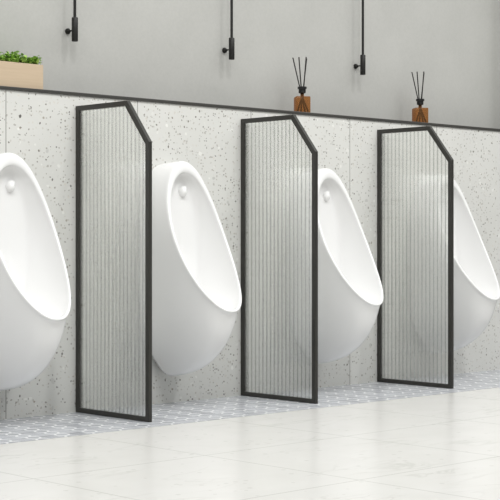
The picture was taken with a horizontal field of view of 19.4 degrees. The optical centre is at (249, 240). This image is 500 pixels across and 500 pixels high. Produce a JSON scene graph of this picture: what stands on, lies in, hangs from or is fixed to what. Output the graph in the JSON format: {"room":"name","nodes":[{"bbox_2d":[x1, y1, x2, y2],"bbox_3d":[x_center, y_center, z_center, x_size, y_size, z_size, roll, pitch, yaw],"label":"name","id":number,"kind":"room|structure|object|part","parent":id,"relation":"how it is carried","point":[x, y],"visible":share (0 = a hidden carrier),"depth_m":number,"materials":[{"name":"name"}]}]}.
{"room":"public restroom","nodes":[
{"label":"public restroom","id":0,"kind":"room"},
{"bbox_2d":[0,0,499,128],"bbox_3d":[-1.876,-1.443,4.826,9.000,1.765,0.001,0,0,-44],"label":"wall","id":1,"kind":"structure","parent":0,"point":[151,49],"depth_m":6.73,"materials":[{"name":"grey paint"}]},
{"bbox_2d":[65,0,77,41],"bbox_3d":[-0.716,-1.296,5.886,0.026,0.995,0.063,0,0,-44],"label":"wall lamp","id":2,"kind":"object","parent":1,"relation":"attached to","point":[74,30],"visible":1,"depth_m":5.86,"materials":[{"name":"black metal"}]},
{"bbox_3d":[-0.703,-1.344,5.872,0.012,0.900,0.012,0,0,-44],"label":"slender rod","id":3,"kind":"part","parent":2,"relation":"part of","materials":[{"name":"black metal"}]},
{"bbox_2d":[222,0,234,59],"bbox_3d":[-0.094,-1.296,6.478,0.026,0.995,0.063,0,0,-44],"label":"wall lamp","id":4,"kind":"object","parent":1,"relation":"attached to","point":[231,49],"visible":1,"depth_m":6.46,"materials":[{"name":"black metal"}]},
{"bbox_3d":[-0.081,-1.344,6.465,0.012,0.900,0.012,0,0,-44],"label":"slender rod","id":5,"kind":"part","parent":4,"relation":"part of","materials":[{"name":"black metal"}]},
{"bbox_2d":[354,0,365,74],"bbox_3d":[0.532,-1.296,7.074,0.026,0.995,0.063,0,0,-44],"label":"wall lamp","id":6,"kind":"object","parent":1,"relation":"attached to","point":[362,65],"visible":1,"depth_m":7.05,"materials":[{"name":"black metal"}]},
{"bbox_3d":[0.545,-1.344,7.060,0.012,0.900,0.012,0,0,-44],"label":"slender rod","id":7,"kind":"part","parent":6,"relation":"part of","materials":[{"name":"black metal"}]},
{"bbox_2d":[0,387,499,499],"bbox_3d":[1.185,0.674,1.609,9.000,0.001,7.439,0,0,-44],"label":"floor","id":8,"kind":"structure","parent":0,"point":[446,446],"depth_m":4.50,"materials":[{"name":"tile"}]},
{"bbox_2d":[0,90,499,419],"bbox_3d":[-1.814,0.054,4.761,9.000,1.241,0.140,0,0,-44],"label":"wall","id":9,"kind":"structure","parent":0,"point":[39,128],"depth_m":6.27,"materials":[{"name":"stone"}]},
{"bbox_2d":[0,153,70,390],"bbox_3d":[-0.823,0.117,5.324,0.310,0.881,0.422,0,0,-44],"label":"urinal","id":10,"kind":"object","parent":9,"relation":"attached to","point":[35,292],"visible":1,"depth_m":5.38,"materials":[{"name":"white ceramic"}]},
{"bbox_2d":[152,161,241,375],"bbox_3d":[-0.212,0.117,5.905,0.310,0.881,0.422,0,0,-44],"label":"urinal","id":11,"kind":"object","parent":9,"relation":"attached to","point":[197,296],"visible":0.93,"depth_m":5.87,"materials":[{"name":"white ceramic"}]},
{"bbox_2d":[0,86,499,131],"bbox_3d":[-1.819,-0.574,4.766,9.000,0.014,0.166,0,0,-44],"label":"trim","id":12,"kind":"structure","parent":9,"relation":"on","point":[1,87],"depth_m":6.30,"materials":[{"name":"black metal"}]},
{"bbox_2d":[0,50,42,88],"bbox_3d":[-1.102,-0.661,5.425,0.753,0.162,0.128,0,0,-44],"label":"planter box","id":13,"kind":"object","parent":12,"relation":"on","point":[15,70],"visible":1,"depth_m":5.58,"materials":[{"name":"brown wood"}]},
{"bbox_2d":[292,57,309,111],"bbox_3d":[0.232,-0.710,6.692,0.080,0.258,0.067,0,0,-8],"label":"reed diffuser","id":14,"kind":"object","parent":12,"relation":"on","point":[301,103],"visible":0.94,"depth_m":6.66,"materials":[{"name":"orange glass"}]},
{"bbox_2d":[294,96,309,111],"bbox_3d":[0.239,-0.619,6.693,0.067,0.076,0.067,0,0,-8],"label":"glass bottle","id":15,"kind":"object","parent":14,"relation":"attached to","point":[301,103],"depth_m":6.66,"materials":[{"name":"brown glass"}]},
{"bbox_2d":[411,71,427,122],"bbox_3d":[0.839,-0.710,7.269,0.080,0.258,0.067,0,0,-10],"label":"reed diffuser","id":16,"kind":"object","parent":12,"relation":"on","point":[419,114],"visible":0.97,"depth_m":7.25,"materials":[{"name":"orange glass"}]},
{"bbox_2d":[412,108,427,122],"bbox_3d":[0.846,-0.619,7.271,0.067,0.076,0.067,0,0,-10],"label":"glass bottle","id":17,"kind":"object","parent":16,"relation":"attached to","point":[418,114],"depth_m":7.24,"materials":[{"name":"brown"}]},
{"bbox_2d":[318,168,383,363],"bbox_3d":[0.406,0.117,6.493,0.310,0.881,0.422,0,0,-44],"label":"urinal","id":18,"kind":"object","parent":9,"relation":"attached to","point":[350,290],"visible":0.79,"depth_m":6.47,"materials":[{"name":"white ceramic"}]},
{"bbox_2d":[454,180,499,350],"bbox_3d":[1.018,0.117,7.075,0.310,0.881,0.422,0,0,-44],"label":"urinal","id":19,"kind":"object","parent":9,"relation":"attached to","point":[476,285],"visible":0.38,"depth_m":7.05,"materials":[{"name":"white ceramic"}]},
{"bbox_2d":[0,370,499,443],"bbox_3d":[-1.572,0.674,4.507,9.000,0.001,0.561,0,0,-44],"label":"floor","id":20,"kind":"structure","parent":0,"point":[14,430],"depth_m":5.86,"materials":[{"name":"grey tile"}]},
{"bbox_2d":[76,101,151,421],"bbox_3d":[-0.524,0.074,5.580,0.016,1.200,0.450,0,0,-44],"label":"screen","id":21,"kind":"object","parent":20,"relation":"on","point":[114,147],"visible":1,"depth_m":5.58,"materials":[{"name":"clear glass"}]},
{"bbox_2d":[241,115,317,403],"bbox_3d":[0.120,0.074,6.193,0.016,1.200,0.450,0,0,-44],"label":"screen","id":22,"kind":"object","parent":20,"relation":"on","point":[279,159],"visible":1,"depth_m":6.19,"materials":[{"name":"clear glass"}]},
{"bbox_2d":[377,126,453,388],"bbox_3d":[0.766,0.074,6.807,0.016,1.200,0.450,0,0,-44],"label":"screen","id":23,"kind":"object","parent":20,"relation":"on","point":[415,169],"visible":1,"depth_m":6.79,"materials":[{"name":"clear glass"}]}
]}

